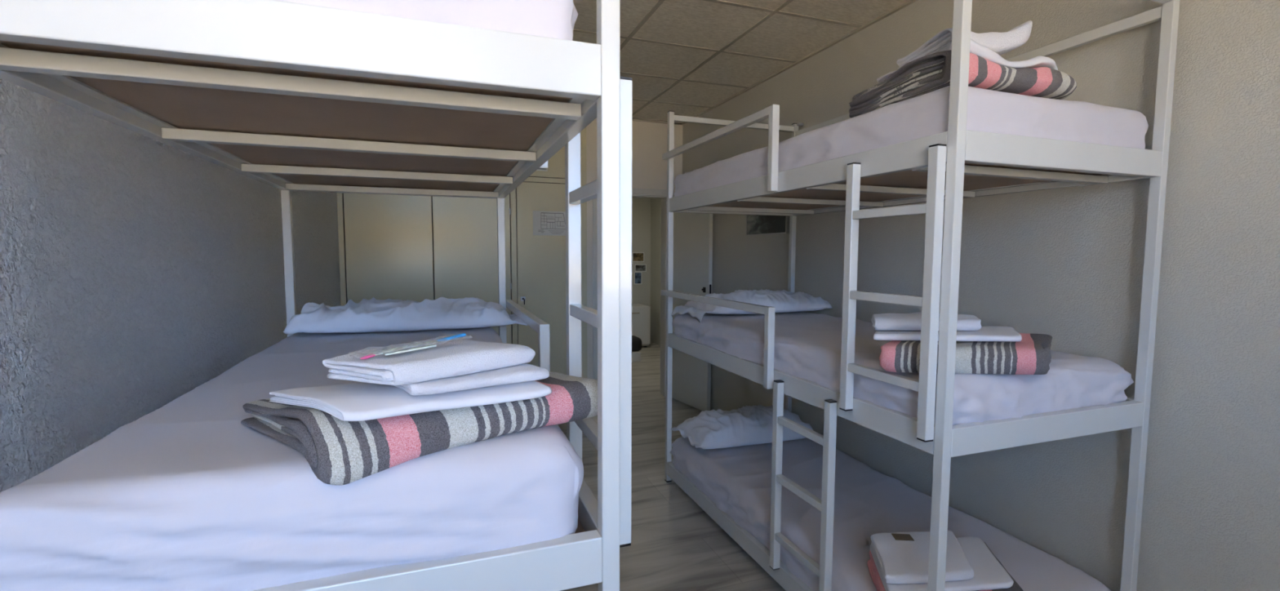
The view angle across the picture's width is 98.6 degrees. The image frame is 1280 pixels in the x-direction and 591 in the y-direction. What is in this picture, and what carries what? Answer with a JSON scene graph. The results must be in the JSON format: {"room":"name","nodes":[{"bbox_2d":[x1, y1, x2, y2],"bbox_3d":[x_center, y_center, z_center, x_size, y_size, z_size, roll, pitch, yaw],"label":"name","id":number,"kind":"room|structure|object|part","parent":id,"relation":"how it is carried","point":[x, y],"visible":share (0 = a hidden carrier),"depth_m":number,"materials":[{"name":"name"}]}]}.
{"room":"dormitory","nodes":[
{"label":"dormitory","id":0,"kind":"room"},
{"bbox_2d":[0,78,341,492],"bbox_3d":[-1.418,-0.102,1.585,0.120,2.656,6.850,-1,5,-20],"label":"wall","id":1,"kind":"structure","parent":0,"point":[137,270],"depth_m":1.32,"materials":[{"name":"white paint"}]},
{"bbox_2d":[586,117,682,378],"bbox_3d":[-0.087,-0.311,5.090,0.975,2.556,0.120,-1,5,-20],"label":"wall","id":2,"kind":"structure","parent":0,"point":[649,140],"depth_m":4.99,"materials":[{"name":"beige paint"}]},
{"bbox_2d":[592,187,666,396],"bbox_3d":[-0.081,-0.006,5.108,0.765,1.945,0.134,-1,5,-20],"label":"trim","id":3,"kind":"structure","parent":2,"relation":"attached to","point":[636,193],"depth_m":5.11,"materials":[{"name":"white paint"}]},
{"bbox_2d":[631,197,661,345],"bbox_3d":[-0.278,-0.403,6.684,2.220,2.500,3.214,-1,5,-20],"label":"wall","id":4,"kind":"structure","parent":0,"point":[645,211],"depth_m":8.35,"materials":[{"name":"grey paint"}]},
{"bbox_2d":[631,252,644,262],"bbox_3d":[-0.027,-0.584,8.365,0.192,0.145,0.004,-1,5,-20],"label":"print","id":5,"kind":"object","parent":4,"relation":"attached to","point":[636,256],"visible":1,"depth_m":8.36,"materials":[{"name":"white paper"}]},
{"bbox_2d":[634,271,641,284],"bbox_3d":[-0.030,-0.265,8.389,0.126,0.190,0.004,-1,5,-20],"label":"print","id":6,"kind":"object","parent":4,"relation":"attached to","point":[637,275],"visible":1,"depth_m":8.39,"materials":[{"name":"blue paper"}]},
{"bbox_2d":[635,264,646,271],"bbox_3d":[0.009,-0.419,8.391,0.187,0.114,0.004,-1,5,-20],"label":"print","id":7,"kind":"object","parent":4,"relation":"attached to","point":[638,268],"visible":1,"depth_m":8.39,"materials":[{"name":"white paper"}]},
{"bbox_2d":[658,205,661,346],"bbox_3d":[0.495,-0.229,7.465,0.045,2.040,1.140,-1,5,-20],"label":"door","id":8,"kind":"structure","parent":4,"relation":"in","point":[660,206],"depth_m":7.96,"materials":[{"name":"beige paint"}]},
{"bbox_2d":[558,342,785,590],"bbox_3d":[-0.044,1.132,3.615,4.085,0.100,9.550,-1,5,-20],"label":"floor","id":9,"kind":"structure","parent":0,"point":[676,545],"depth_m":2.74,"materials":[{"name":"laminate"}]},
{"bbox_2d":[0,0,620,590],"bbox_3d":[-0.700,0.153,1.544,0.872,2.158,1.691,-1,5,-20],"label":"bunk bed","id":10,"kind":"object","parent":9,"relation":"on","point":[286,96],"visible":0.64,"depth_m":0.86,"materials":[{"name":"white metal"}]},
{"bbox_3d":[-1.081,-0.386,1.361,0.052,0.077,1.622,-1,5,-20],"label":"rail","id":11,"kind":"part","parent":10,"relation":"part of","materials":[{"name":"white metal"}]},
{"bbox_3d":[-0.711,-0.385,1.495,0.778,0.008,1.620,-1,5,-20],"label":"board","id":12,"kind":"part","parent":10,"relation":"part of","materials":[{"name":"brown wood"}]},
{"bbox_3d":[-1.374,0.103,2.173,0.030,2.148,0.030,-1,5,-20],"label":"post","id":13,"kind":"part","parent":10,"relation":"part of","materials":[{"name":"white metal"}]},
{"bbox_2d":[0,327,583,590],"bbox_3d":[-0.733,0.285,1.532,0.812,0.206,1.662,-1,5,-20],"label":"mattress","id":14,"kind":"object","parent":10,"relation":"on","point":[184,495],"visible":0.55,"depth_m":0.79,"materials":[{"name":"grey fabric"}]},
{"bbox_2d":[282,297,527,334],"bbox_3d":[-0.880,0.069,2.171,0.850,0.127,0.270,-1,4,-17],"label":"pillow","id":15,"kind":"object","parent":14,"relation":"on","point":[372,315],"visible":0.98,"depth_m":2.07,"materials":[{"name":"white fabric"}]},
{"bbox_2d":[240,372,597,485],"bbox_3d":[-0.381,0.203,0.994,0.571,0.098,0.354,-3,5,-33],"label":"striped blanket","id":16,"kind":"object","parent":14,"relation":"on","point":[339,452],"visible":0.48,"depth_m":0.84,"materials":[{"name":"fabric"}]},
{"bbox_2d":[269,380,551,421],"bbox_3d":[-0.368,0.158,0.900,0.412,0.026,0.181,-2,5,-29],"label":"sheet","id":17,"kind":"object","parent":16,"relation":"on","point":[359,401],"visible":0.66,"depth_m":0.84,"materials":[{"name":"white fabric"}]},
{"bbox_2d":[393,363,549,395],"bbox_3d":[-0.299,0.132,0.937,0.249,0.022,0.176,-3,5,-34],"label":"folded towel","id":18,"kind":"object","parent":17,"relation":"on","point":[525,372],"visible":0.52,"depth_m":0.88,"materials":[{"name":"white fabric"}]},
{"bbox_2d":[322,339,535,385],"bbox_3d":[-0.340,0.107,0.917,0.310,0.040,0.157,-4,6,-43],"label":"folded towel","id":19,"kind":"object","parent":18,"relation":"on","point":[452,357],"visible":0.98,"depth_m":0.86,"materials":[{"name":"white fabric"}]},
{"bbox_2d":[360,333,466,359],"bbox_3d":[-0.370,0.082,0.899,0.185,0.025,0.050,-4,6,-42],"label":"packet","id":20,"kind":"object","parent":19,"relation":"on","point":[402,348],"visible":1,"depth_m":0.89,"materials":[{"name":"white"}]},
{"bbox_3d":[-0.381,0.085,0.890,0.108,0.007,0.013,-9,9,-41],"label":"brush handle","id":21,"kind":"part","parent":20,"relation":"part of","materials":[{"name":"clear plastic"}]},
{"bbox_3d":[-0.431,-0.336,0.720,0.780,0.077,0.030,-1,5,-20],"label":"rail","id":22,"kind":"part","parent":10,"relation":"part of","materials":[{"name":"white metal"}]},
{"bbox_3d":[-0.991,-0.454,2.269,0.780,0.077,0.030,-1,5,-20],"label":"rail","id":23,"kind":"part","parent":10,"relation":"part of","materials":[{"name":"white metal"}]},
{"bbox_3d":[-0.433,0.439,0.778,0.780,0.077,0.030,-1,5,-20],"label":"rail","id":24,"kind":"part","parent":10,"relation":"part of","materials":[{"name":"white metal"}]},
{"bbox_2d":[279,0,577,40],"bbox_3d":[-0.732,-0.479,1.482,0.802,0.183,1.648,-1,5,-20],"label":"mattress","id":25,"kind":"object","parent":10,"relation":"on","point":[556,19],"visible":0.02,"depth_m":0.80,"materials":[{"name":"grey fabric"}]},
{"bbox_3d":[-0.611,0.085,2.448,0.030,2.148,0.030,-1,5,-20],"label":"post","id":26,"kind":"part","parent":10,"relation":"part of","materials":[{"name":"white metal"}]},
{"bbox_3d":[-0.435,0.214,2.055,0.030,0.326,0.920,-1,5,-20],"label":"guard rail","id":27,"kind":"part","parent":10,"relation":"part of","materials":[{"name":"white metal"}]},
{"bbox_3d":[-0.433,-0.561,1.997,0.030,0.326,0.920,-1,5,-20],"label":"guard rail","id":28,"kind":"part","parent":10,"relation":"part of","materials":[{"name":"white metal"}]},
{"bbox_3d":[-0.340,-0.404,1.628,0.052,0.077,1.622,-1,5,-20],"label":"rail","id":29,"kind":"part","parent":10,"relation":"part of","materials":[{"name":"white metal"}]},
{"bbox_3d":[-0.713,0.389,1.554,0.778,0.008,1.620,-1,5,-20],"label":"board","id":30,"kind":"part","parent":10,"relation":"part of","materials":[{"name":"wood"}]},
{"bbox_3d":[-0.342,0.371,1.686,0.052,0.077,1.622,-1,5,-20],"label":"rail","id":31,"kind":"part","parent":10,"relation":"part of","materials":[{"name":"white metal"}]},
{"bbox_2d":[564,75,632,547],"bbox_3d":[-0.091,0.026,1.090,0.030,0.784,0.380,-1,5,-20],"label":"ladder","id":32,"kind":"object","parent":10,"relation":"attached to","point":[575,194],"visible":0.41,"depth_m":0.94,"materials":[{"name":"white metal"}]},
{"bbox_3d":[-0.051,0.203,0.898,0.030,2.148,0.030,-1,5,-20],"label":"post","id":33,"kind":"part","parent":10,"relation":"part of","materials":[{"name":"white metal"}]},
{"bbox_2d":[336,127,586,377],"bbox_3d":[-1.490,-0.295,4.832,1.950,2.554,0.614,-1,5,-20],"label":"wardrobe","id":34,"kind":"object","parent":9,"relation":"on","point":[403,247],"visible":0.38,"depth_m":4.54,"materials":[{"name":"grey wood"}]},
{"bbox_3d":[-2.292,-0.253,4.241,0.037,2.554,0.032,-1,5,-20],"label":"filler panel","id":35,"kind":"part","parent":34,"relation":"part of","materials":[{"name":"beige paint"}]},
{"bbox_3d":[-1.975,0.008,4.379,0.629,1.895,0.022,-1,5,-20],"label":"door","id":36,"kind":"part","parent":34,"relation":"part of","materials":[{"name":"beige paint"}]},
{"bbox_3d":[-1.387,-0.006,4.591,0.608,1.895,0.022,-1,5,-20],"label":"door","id":37,"kind":"part","parent":34,"relation":"part of","materials":[{"name":"beige paint"}]},
{"bbox_3d":[-0.795,-0.020,4.804,0.536,1.895,0.022,-1,5,-20],"label":"door","id":38,"kind":"part","parent":34,"relation":"part of","materials":[{"name":"beige paint"}]},
{"bbox_3d":[-1.407,-0.976,4.512,1.841,0.040,0.021,-1,5,-20],"label":"rail panel","id":39,"kind":"part","parent":34,"relation":"part of","materials":[{"name":"beige paint"}]},
{"bbox_3d":[-0.791,-1.280,4.709,0.536,0.531,0.022,-1,5,-20],"label":"door","id":40,"kind":"part","parent":34,"relation":"part of","materials":[{"name":"beige paint"}]},
{"bbox_2d":[533,210,565,235],"bbox_3d":[-0.773,-0.623,4.753,0.300,0.208,0.001,-1,5,-20],"label":"notice","id":41,"kind":"object","parent":34,"relation":"attached to","point":[544,223],"visible":0.98,"depth_m":4.75,"materials":[{"name":"white paper"}]},
{"bbox_2d":[631,351,640,361],"bbox_3d":[-0.194,0.764,7.046,0.320,0.118,0.350,-1,5,-20],"label":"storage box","id":42,"kind":"object","parent":9,"relation":"on","point":[636,355],"visible":0.24,"depth_m":6.92,"materials":[{"name":"white"}]},
{"bbox_3d":[-0.194,0.715,7.042,0.320,0.018,0.350,-1,5,-20],"label":"box lid","id":43,"kind":"part","parent":42,"relation":"part of","materials":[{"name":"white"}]},
{"bbox_2d":[631,335,641,351],"bbox_3d":[-0.182,0.594,7.037,0.375,0.222,0.280,-1,5,-20],"label":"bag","id":44,"kind":"object","parent":42,"relation":"on","point":[636,341],"visible":0.15,"depth_m":6.95,"materials":[{"name":"black fabric"}]},
{"bbox_2d":[631,303,650,346],"bbox_3d":[-0.189,0.444,8.088,0.540,0.600,0.522,-1,5,-20],"label":"mini fridge","id":45,"kind":"object","parent":9,"relation":"on","point":[641,313],"visible":0.48,"depth_m":7.90,"materials":[{"name":"white"}]},
{"bbox_2d":[661,0,1180,590],"bbox_3d":[0.874,0.089,2.470,0.910,2.158,1.912,-1,5,-20],"label":"bunk bed","id":46,"kind":"object","parent":9,"relation":"on","point":[979,163],"visible":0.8,"depth_m":1.70,"materials":[{"name":"white metal"}]},
{"bbox_3d":[0.172,0.030,3.206,0.030,2.148,0.030,-1,5,-20],"label":"post","id":47,"kind":"part","parent":46,"relation":"part of","materials":[{"name":"white metal"}]},
{"bbox_3d":[0.326,0.168,2.697,0.030,0.326,1.125,-1,5,-20],"label":"guard rail","id":48,"kind":"part","parent":46,"relation":"part of","materials":[{"name":"white metal"}]},
{"bbox_3d":[0.329,-0.606,2.639,0.030,0.326,1.125,-1,5,-20],"label":"guard rail","id":49,"kind":"part","parent":46,"relation":"part of","materials":[{"name":"white metal"}]},
{"bbox_3d":[0.566,-0.527,3.306,0.805,0.077,0.030,-1,5,-20],"label":"rail","id":50,"kind":"part","parent":46,"relation":"part of","materials":[{"name":"white metal"}]},
{"bbox_3d":[0.497,1.090,2.406,0.052,0.077,1.843,-1,5,-20],"label":"rail","id":51,"kind":"part","parent":46,"relation":"part of","materials":[{"name":"white metal"}]},
{"bbox_3d":[0.957,0.012,3.489,0.030,2.148,0.030,-1,5,-20],"label":"post","id":52,"kind":"part","parent":46,"relation":"part of","materials":[{"name":"white metal"}]},
{"bbox_3d":[0.499,0.324,2.349,0.052,0.077,1.843,-1,5,-20],"label":"rail","id":53,"kind":"part","parent":46,"relation":"part of","materials":[{"name":"white metal"}]},
{"bbox_2d":[769,379,837,590],"bbox_3d":[0.585,0.715,2.010,0.030,0.751,0.332,-1,5,-20],"label":"ladder","id":54,"kind":"object","parent":46,"relation":"attached to","point":[825,505],"visible":1,"depth_m":1.96,"materials":[{"name":"white metal"}]},
{"bbox_3d":[0.502,-0.451,2.290,0.052,0.077,1.843,-1,5,-20],"label":"rail","id":55,"kind":"part","parent":46,"relation":"part of","materials":[{"name":"white metal"}]},
{"bbox_2d":[669,437,1111,590],"bbox_3d":[0.876,0.986,2.533,0.874,0.212,1.898,-1,5,-20],"label":"mattress","id":56,"kind":"object","parent":46,"relation":"on","point":[868,502],"visible":0.62,"depth_m":2.33,"materials":[{"name":"grey fabric"}]},
{"bbox_2d":[671,404,813,449],"bbox_3d":[0.588,0.739,3.185,0.740,0.189,0.370,-1,5,-18],"label":"pillow","id":57,"kind":"object","parent":56,"relation":"on","point":[747,425],"visible":0.84,"depth_m":3.05,"materials":[{"name":"white fabric"}]},
{"bbox_2d":[866,542,1022,590],"bbox_3d":[0.962,0.907,1.760,0.552,0.070,0.334,0,4,-7],"label":"striped blanket","id":58,"kind":"object","parent":56,"relation":"on","point":[873,572],"visible":0.09,"depth_m":1.73,"materials":[{"name":"fabric"}]},
{"bbox_2d":[869,536,1013,590],"bbox_3d":[0.955,0.861,1.766,0.490,0.020,0.275,0,4,-7],"label":"sheet","id":59,"kind":"object","parent":58,"relation":"on","point":[989,574],"visible":0.4,"depth_m":1.69,"materials":[{"name":"white fabric"}]},
{"bbox_2d":[871,530,973,584],"bbox_3d":[0.902,0.834,1.768,0.377,0.033,0.252,0,4,-7],"label":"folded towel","id":60,"kind":"object","parent":59,"relation":"on","point":[899,562],"visible":0.73,"depth_m":1.72,"materials":[{"name":"white fabric"}]},
{"bbox_2d":[891,533,914,541],"bbox_3d":[0.880,0.810,1.846,0.060,0.003,0.040,1,4,5],"label":"paper tag","id":61,"kind":"object","parent":60,"relation":"on","point":[897,536],"visible":1,"depth_m":1.84,"materials":[{"name":"brown paper"}]},
{"bbox_2d":[839,143,946,442],"bbox_3d":[0.716,-0.011,1.598,0.030,0.781,0.338,-1,5,-20],"label":"ladder","id":62,"kind":"object","parent":46,"relation":"attached to","point":[933,209],"visible":1,"depth_m":1.48,"materials":[{"name":"white metal"}]},
{"bbox_2d":[671,311,1133,425],"bbox_3d":[0.876,0.239,2.479,0.880,0.186,1.895,-1,5,-20],"label":"mattress","id":63,"kind":"object","parent":46,"relation":"on","point":[807,346],"visible":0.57,"depth_m":1.75,"materials":[{"name":"grey fabric"}]},
{"bbox_2d":[671,288,833,323],"bbox_3d":[0.640,0.046,3.151,0.852,0.162,0.385,-1,5,-20],"label":"pillow","id":64,"kind":"object","parent":63,"relation":"on","point":[784,301],"visible":0.88,"depth_m":3.04,"materials":[{"name":"white fabric"}]},
{"bbox_2d":[879,333,1052,374],"bbox_3d":[1.008,0.170,1.677,0.632,0.087,0.328,1,4,4],"label":"striped blanket","id":65,"kind":"object","parent":63,"relation":"on","point":[1032,355],"visible":0.73,"depth_m":1.54,"materials":[{"name":"fabric"}]},
{"bbox_2d":[873,326,1022,342],"bbox_3d":[0.955,0.117,1.712,0.522,0.021,0.215,0,4,2],"label":"sheet","id":66,"kind":"object","parent":65,"relation":"on","point":[997,334],"visible":0.62,"depth_m":1.62,"materials":[{"name":"white fabric"}]},
{"bbox_2d":[871,311,982,330],"bbox_3d":[0.894,0.081,1.718,0.376,0.047,0.144,0,4,0],"label":"folded towel","id":67,"kind":"object","parent":66,"relation":"on","point":[913,321],"visible":0.71,"depth_m":1.66,"materials":[{"name":"white fabric"}]},
{"bbox_3d":[0.884,-0.450,2.429,0.803,0.008,1.841,-1,5,-20],"label":"board","id":68,"kind":"part","parent":46,"relation":"part of","materials":[{"name":"brown wood"}]},
{"bbox_2d":[673,84,1148,196],"bbox_3d":[0.881,-0.540,2.427,0.839,0.197,1.871,-1,5,-20],"label":"mattress","id":69,"kind":"object","parent":46,"relation":"on","point":[926,114],"visible":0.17,"depth_m":1.62,"materials":[{"name":"grey fabric"}]},
{"bbox_2d":[848,49,1076,117],"bbox_3d":[0.978,-0.632,1.713,0.498,0.094,0.468,-1,5,-18],"label":"striped blanket","id":70,"kind":"object","parent":69,"relation":"on","point":[930,73],"visible":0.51,"depth_m":1.53,"materials":[{"name":"fabric"}]},
{"bbox_2d":[876,38,1057,83],"bbox_3d":[0.984,-0.669,1.674,0.440,0.069,0.373,-1,4,-17],"label":"sheet","id":71,"kind":"object","parent":70,"relation":"on","point":[975,48],"visible":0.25,"depth_m":1.50,"materials":[{"name":"white fabric"}]},
{"bbox_2d":[896,20,1032,69],"bbox_3d":[0.932,-0.721,1.621,0.260,0.097,0.292,-1,4,-16],"label":"folded towel","id":72,"kind":"object","parent":71,"relation":"on","point":[1001,43],"visible":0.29,"depth_m":1.51,"materials":[{"name":"white fabric"}]},
{"bbox_3d":[0.807,0.165,1.449,0.030,2.148,0.030,-1,5,-20],"label":"post","id":73,"kind":"part","parent":46,"relation":"part of","materials":[{"name":"white metal"}]},
{"bbox_3d":[1.266,-0.469,2.565,0.052,0.077,1.843,-1,5,-20],"label":"rail","id":74,"kind":"part","parent":46,"relation":"part of","materials":[{"name":"white metal"}]},
{"bbox_3d":[1.199,0.382,1.608,0.805,0.077,0.030,-1,5,-20],"label":"rail","id":75,"kind":"part","parent":46,"relation":"part of","materials":[{"name":"white metal"}]},
{"bbox_3d":[1.201,-0.393,1.550,0.805,0.077,0.030,-1,5,-20],"label":"rail","id":76,"kind":"part","parent":46,"relation":"part of","materials":[{"name":"white metal"}]},
{"bbox_3d":[1.264,0.306,2.624,0.052,0.077,1.843,-1,5,-20],"label":"rail","id":77,"kind":"part","parent":46,"relation":"part of","materials":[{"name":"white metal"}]},
{"bbox_3d":[1.592,0.146,1.732,0.030,2.148,0.030,-1,5,-20],"label":"post","id":78,"kind":"part","parent":46,"relation":"part of","materials":[{"name":"white metal"}]},
{"bbox_2d":[573,0,908,122],"bbox_3d":[0.084,-1.390,1.745,3.070,0.100,6.316,-1,5,-20],"label":"ceiling","id":79,"kind":"structure","parent":0,"point":[695,23],"depth_m":3.10,"materials":[{"name":"tile"}]},
{"bbox_2d":[573,0,917,124],"bbox_3d":[0.075,-1.337,1.772,2.870,0.013,6.066,-1,5,-20],"label":"grid","id":80,"kind":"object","parent":79,"relation":"attached to","point":[660,2],"depth_m":3.15,"materials":[{"name":"beige paint"}]},
{"bbox_2d":[682,0,1279,590],"bbox_3d":[1.482,-0.150,2.356,0.120,2.656,6.336,-1,5,-20],"label":"wall","id":81,"kind":"structure","parent":0,"point":[1066,264],"depth_m":1.86,"materials":[{"name":"grey paint"}]},
{"bbox_2d":[671,195,712,411],"bbox_3d":[0.417,0.043,4.871,0.060,1.863,0.657,-2,5,-29],"label":"door","id":82,"kind":"structure","parent":81,"relation":"in","point":[692,264],"depth_m":4.80,"materials":[{"name":"white paint"}]},
{"bbox_2d":[746,214,789,235],"bbox_3d":[0.874,-0.509,3.806,0.026,0.174,0.504,-1,5,-20],"label":"framed picture","id":83,"kind":"object","parent":81,"relation":"attached to","point":[756,224],"visible":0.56,"depth_m":3.79,"materials":[{"name":"silver metal"}]}
]}

